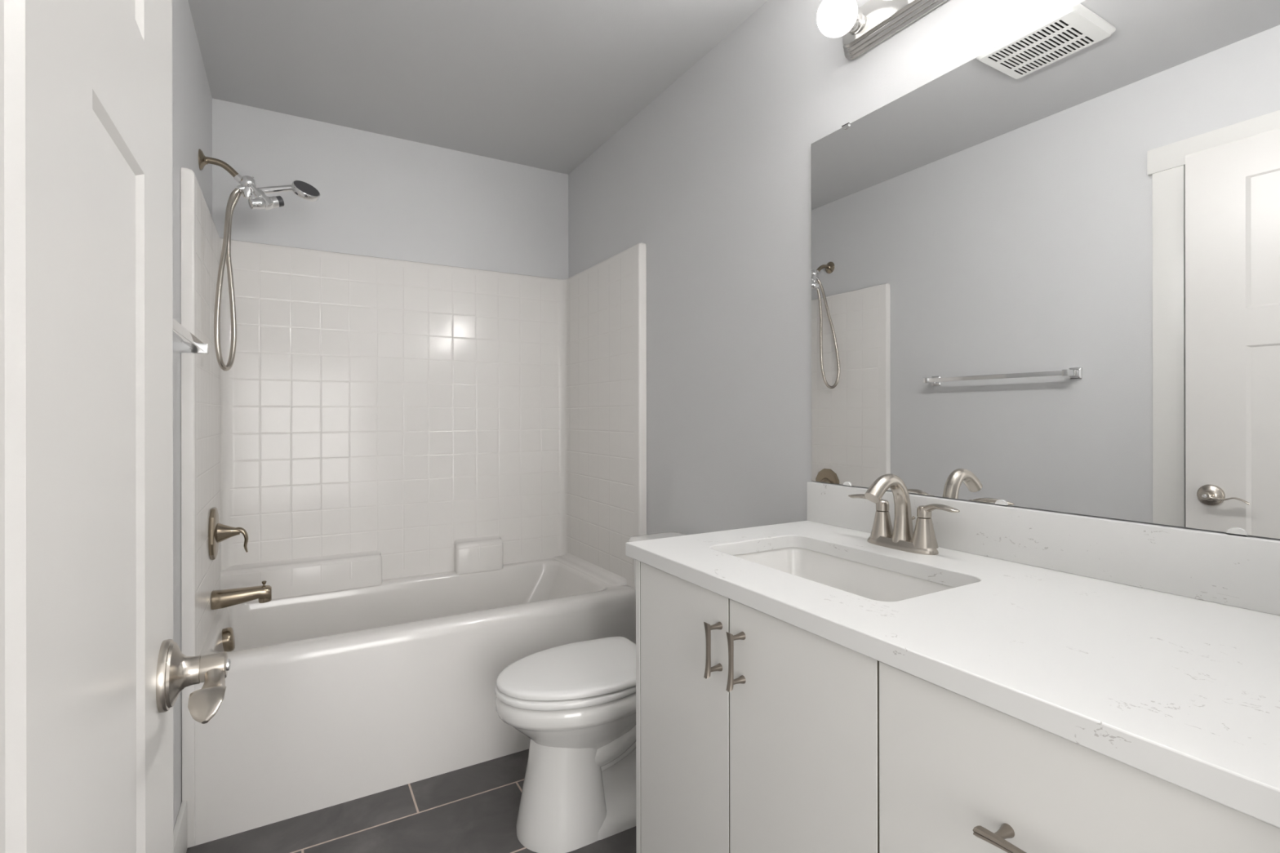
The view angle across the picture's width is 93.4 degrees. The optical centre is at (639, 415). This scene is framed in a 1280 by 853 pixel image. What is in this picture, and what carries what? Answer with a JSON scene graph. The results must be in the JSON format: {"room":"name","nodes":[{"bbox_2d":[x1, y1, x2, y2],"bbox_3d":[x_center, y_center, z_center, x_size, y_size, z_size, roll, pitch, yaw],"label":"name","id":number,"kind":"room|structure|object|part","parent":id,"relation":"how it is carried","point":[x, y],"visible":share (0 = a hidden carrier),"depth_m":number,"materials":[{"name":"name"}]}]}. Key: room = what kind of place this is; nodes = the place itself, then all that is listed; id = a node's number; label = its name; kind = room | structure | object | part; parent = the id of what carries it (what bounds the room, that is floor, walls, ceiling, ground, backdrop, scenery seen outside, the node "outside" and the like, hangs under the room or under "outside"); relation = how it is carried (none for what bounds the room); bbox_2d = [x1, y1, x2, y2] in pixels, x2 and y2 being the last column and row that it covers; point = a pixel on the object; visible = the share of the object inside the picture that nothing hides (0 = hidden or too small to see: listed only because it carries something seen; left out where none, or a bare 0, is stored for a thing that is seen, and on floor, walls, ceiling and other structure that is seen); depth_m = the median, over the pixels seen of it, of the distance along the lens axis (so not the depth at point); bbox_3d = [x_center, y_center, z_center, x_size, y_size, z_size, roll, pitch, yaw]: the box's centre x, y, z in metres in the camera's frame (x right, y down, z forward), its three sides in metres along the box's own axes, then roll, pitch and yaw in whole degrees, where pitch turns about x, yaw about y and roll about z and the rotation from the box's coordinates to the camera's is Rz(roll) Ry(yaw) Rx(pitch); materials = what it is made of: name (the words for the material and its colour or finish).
{"room":"bathroom","nodes":[
{"label":"bathroom","id":0,"kind":"room"},
{"bbox_2d":[172,0,212,830],"bbox_3d":[-0.985,-0.018,1.064,0.110,2.441,2.908,0,0,-30],"label":"wall","id":1,"kind":"structure","parent":0,"point":[192,98],"depth_m":1.66,"materials":[{"name":"white paint"}]},
{"bbox_2d":[173,800,187,852],"bbox_3d":[-0.983,1.135,1.188,0.014,0.135,1.117,0,0,-30],"label":"baseboard","id":2,"kind":"structure","parent":1,"relation":"attached to","point":[180,828],"depth_m":1.60,"materials":[{"name":"white paint"}]},
{"bbox_2d":[172,317,208,354],"bbox_3d":[-0.952,-0.165,1.204,0.088,0.048,0.650,0,0,-30],"label":"towel bar","id":3,"kind":"object","parent":1,"relation":"attached to","point":[190,344],"visible":0.17,"depth_m":1.35,"materials":[{"name":"silver metal"}]},
{"bbox_3d":[-1.103,-0.164,1.465,0.088,0.048,0.048,0,0,-30],"label":"post","id":4,"kind":"part","parent":3,"relation":"part of","materials":[{"name":"silver metal"}]},
{"bbox_2d":[198,148,320,371],"bbox_3d":[-1.299,-0.520,2.074,0.358,0.746,0.157,0,0,-30],"label":"shower","id":5,"kind":"object","parent":1,"relation":"attached to","point":[247,188],"visible":1,"depth_m":2.05,"materials":[{"name":"silver metal"}]},
{"bbox_3d":[-1.425,-0.841,2.053,0.114,0.062,0.021,0,0,-30],"label":"shower arm","id":6,"kind":"part","parent":5,"relation":"part of","materials":[{"name":"silver metal"}]},
{"bbox_2d":[212,97,568,279],"bbox_3d":[-1.043,-0.018,2.773,1.720,2.441,0.110,0,0,-30],"label":"wall","id":7,"kind":"structure","parent":0,"point":[382,196],"depth_m":2.66,"materials":[{"name":"white paint"}]},
{"bbox_2d":[186,749,635,852],"bbox_3d":[0.052,1.226,0.882,2.100,0.050,4.478,0,0,-30],"label":"floor","id":8,"kind":"structure","parent":0,"point":[474,808],"depth_m":1.77,"materials":[{"name":"tile"}]},
{"bbox_2d":[180,167,646,848],"bbox_3d":[-0.817,0.256,2.383,1.498,1.893,0.789,0,0,-30],"label":"bathtub","id":9,"kind":"object","parent":8,"relation":"on","point":[434,475],"visible":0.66,"depth_m":2.47,"materials":[{"name":"white plastic"}]},
{"bbox_2d":[208,506,248,559],"bbox_3d":[-1.396,0.397,2.055,0.105,0.170,0.170,0,0,-30],"label":"shower valve","id":10,"kind":"object","parent":9,"relation":"attached to","point":[218,532],"visible":1,"depth_m":2.02,"materials":[{"name":"silver metal"}]},
{"bbox_3d":[-1.389,0.417,2.059,0.087,0.108,0.068,0,0,-30],"label":"valve lever","id":11,"kind":"part","parent":10,"relation":"part of","materials":[{"name":"silver metal"}]},
{"bbox_3d":[-1.414,0.770,2.070,0.039,0.082,0.082,0,0,-30],"label":"overflow plate","id":12,"kind":"part","parent":9,"relation":"part of","materials":[{"name":"silver metal"}]},
{"bbox_2d":[210,580,271,609],"bbox_3d":[-1.373,0.618,2.082,0.173,0.076,0.062,0,0,-30],"label":"tub spout","id":13,"kind":"object","parent":9,"relation":"attached to","point":[220,599],"visible":1,"depth_m":2.06,"materials":[{"name":"silver metal"}]},
{"bbox_2d":[181,558,635,848],"bbox_3d":[-0.816,0.951,2.381,1.498,0.502,0.786,0,0,-30],"label":"tub","id":14,"kind":"object","parent":9,"relation":"in","point":[337,692],"depth_m":1.99,"materials":[{"name":"white plastic"}]},
{"bbox_2d":[494,531,687,852],"bbox_3d":[-0.082,0.812,1.860,0.730,0.778,0.426,0,0,-30],"label":"toilet","id":15,"kind":"object","parent":8,"relation":"on","point":[575,703],"visible":0.55,"depth_m":1.69,"materials":[{"name":"white ceramic"}]},
{"bbox_3d":[-0.189,0.782,1.798,0.484,0.026,0.359,0,0,-30],"label":"seat","id":16,"kind":"part","parent":15,"relation":"part of","materials":[{"name":"white plastic"}]},
{"bbox_3d":[-0.188,0.755,1.799,0.478,0.031,0.355,0,0,-30],"label":"lid","id":17,"kind":"part","parent":15,"relation":"part of","materials":[{"name":"white plastic"}]},
{"bbox_3d":[0.148,0.631,1.993,0.190,0.330,0.406,0,0,-30],"label":"tank","id":18,"kind":"part","parent":15,"relation":"part of","materials":[{"name":"white ceramic"}]},
{"bbox_3d":[0.144,0.444,1.991,0.206,0.043,0.426,0,0,-30],"label":"tank lid","id":19,"kind":"part","parent":15,"relation":"part of","materials":[{"name":"white ceramic"}]},
{"bbox_2d":[635,560,1279,852],"bbox_3d":[0.497,0.757,1.002,0.607,0.886,1.092,0,0,-30],"label":"vanity cabinet","id":20,"kind":"object","parent":8,"relation":"on","point":[757,731],"visible":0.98,"depth_m":0.84,"materials":[{"name":"white wood"}]},
{"bbox_3d":[0.086,0.708,1.193,0.018,0.776,0.307,0,0,-30],"label":"door","id":21,"kind":"part","parent":20,"relation":"part of","materials":[{"name":"white wood"}]},
{"bbox_3d":[0.128,0.412,1.067,0.035,0.099,0.014,0,0,-30],"label":"handle","id":22,"kind":"part","parent":20,"relation":"part of","materials":[{"name":"silver metal"}]},
{"bbox_3d":[0.160,0.410,1.013,0.035,0.099,0.014,0,0,-30],"label":"handle","id":23,"kind":"part","parent":20,"relation":"part of","materials":[{"name":"silver metal"}]},
{"bbox_3d":[0.241,0.708,0.925,0.018,0.776,0.306,0,0,-30],"label":"door","id":24,"kind":"part","parent":20,"relation":"part of","materials":[{"name":"white wood"}]},
{"bbox_2d":[625,520,1279,828],"bbox_3d":[0.500,0.300,1.019,0.584,0.030,1.118,0,0,-30],"label":"countertop","id":25,"kind":"structure","parent":20,"relation":"on","point":[1184,692],"depth_m":0.75,"materials":[{"name":"white stone"}]},
{"bbox_2d":[734,547,953,601],"bbox_3d":[0.373,0.394,1.180,0.322,0.156,0.514,0,0,-30],"label":"sink","id":26,"kind":"object","parent":25,"relation":"in","point":[867,581],"visible":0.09,"depth_m":1.31,"materials":[{"name":"white ceramic"}]},
{"bbox_2d":[848,473,959,555],"bbox_3d":[0.536,0.204,1.286,0.145,0.161,0.270,0,0,-30],"label":"faucet","id":27,"kind":"object","parent":25,"relation":"on","point":[902,537],"visible":1,"depth_m":1.28,"materials":[{"name":"silver metal"}]},
{"bbox_3d":[0.522,0.196,1.378,0.028,0.033,0.098,0,0,-36],"label":"lever handle","id":28,"kind":"part","parent":27,"relation":"part of","materials":[{"name":"silver metal"}]},
{"bbox_3d":[0.543,0.243,1.349,0.053,0.060,0.053,0,0,-30],"label":"handle","id":29,"kind":"part","parent":27,"relation":"part of","materials":[{"name":"silver metal"}]},
{"bbox_3d":[0.534,0.198,1.285,0.141,0.149,0.050,0,0,-30],"label":"spout","id":30,"kind":"part","parent":27,"relation":"part of","materials":[{"name":"silver metal"}]},
{"bbox_3d":[0.564,0.275,1.302,0.057,0.019,0.165,0,0,-30],"label":"plate","id":31,"kind":"part","parent":27,"relation":"part of","materials":[{"name":"silver metal"}]},
{"bbox_3d":[0.594,0.243,1.260,0.053,0.060,0.053,0,0,-30],"label":"handle","id":32,"kind":"part","parent":27,"relation":"part of","materials":[{"name":"silver metal"}]},
{"bbox_3d":[0.609,0.196,1.228,0.028,0.033,0.098,0,0,-24],"label":"lever handle","id":33,"kind":"part","parent":27,"relation":"part of","materials":[{"name":"silver metal"}]},
{"bbox_3d":[0.407,0.443,0.586,0.035,0.014,0.151,0,0,-30],"label":"handle","id":34,"kind":"part","parent":20,"relation":"part of","materials":[{"name":"silver metal"}]},
{"bbox_3d":[0.427,0.454,0.604,0.018,0.268,0.430,0,0,-30],"label":"drawer","id":35,"kind":"part","parent":20,"relation":"part of","materials":[{"name":"white wood"}]},
{"bbox_2d":[187,0,768,174],"bbox_3d":[-0.318,-1.279,1.514,2.100,0.080,3.018,0,0,-30],"label":"ceiling","id":36,"kind":"structure","parent":0,"point":[542,84],"depth_m":2.10,"materials":[{"name":"grey paint"}]},
{"bbox_2d":[568,0,1279,540],"bbox_3d":[0.409,-0.020,1.870,0.110,2.441,2.908,0,0,-30],"label":"wall","id":37,"kind":"structure","parent":0,"point":[713,175],"depth_m":1.92,"materials":[{"name":"white paint"}]},
{"bbox_2d":[817,0,948,60],"bbox_3d":[0.692,-0.956,1.115,0.152,0.112,0.914,0,0,-30],"label":"vanity light","id":38,"kind":"object","parent":37,"relation":"attached to","point":[862,28],"visible":1,"depth_m":1.42,"materials":[{"name":"silver metal"}]},
{"bbox_2d":[817,0,864,37],"bbox_3d":[0.480,-0.956,1.444,0.114,0.093,0.093,0,0,-30],"label":"bulb","id":39,"kind":"object","parent":38,"relation":"attached to","point":[835,18],"depth_m":1.42,"materials":[{"name":"white glass"}]},
{"bbox_2d":[807,481,1279,615],"bbox_3d":[0.743,0.232,1.159,0.023,0.104,1.118,0,0,-30],"label":"backsplash","id":40,"kind":"structure","parent":37,"relation":"attached to","point":[1243,572],"depth_m":1.04,"materials":[{"name":"white stone"}]},
{"bbox_2d":[811,0,1279,538],"bbox_3d":[0.747,-0.282,1.165,0.009,0.926,1.112,0,0,-30],"label":"mirror","id":41,"kind":"object","parent":37,"relation":"attached to","point":[1045,270],"visible":1,"depth_m":1.09,"materials":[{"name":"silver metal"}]},
{"bbox_3d":[0.412,-0.020,0.256,1.500,2.441,0.110,0,0,-30],"label":"wall","id":42,"kind":"structure","parent":0,"visible":0},
{"bbox_2d":[0,0,231,852],"bbox_3d":[-0.318,0.165,0.350,0.093,2.049,0.728,0,0,-30],"label":"door","id":43,"kind":"structure","parent":42,"relation":"in","point":[93,673],"depth_m":0.38,"materials":[{"name":"grey paint"}]},
{"bbox_3d":[-0.465,0.261,0.611,0.031,0.069,0.069,0,0,-30],"label":"handle","id":44,"kind":"part","parent":43,"relation":"part of","materials":[{"name":"silver metal"}]},
{"bbox_3d":[-0.418,0.262,0.587,0.028,0.029,0.116,0,0,-30],"label":"lever","id":45,"kind":"part","parent":43,"relation":"part of","materials":[{"name":"silver metal"}]}
]}

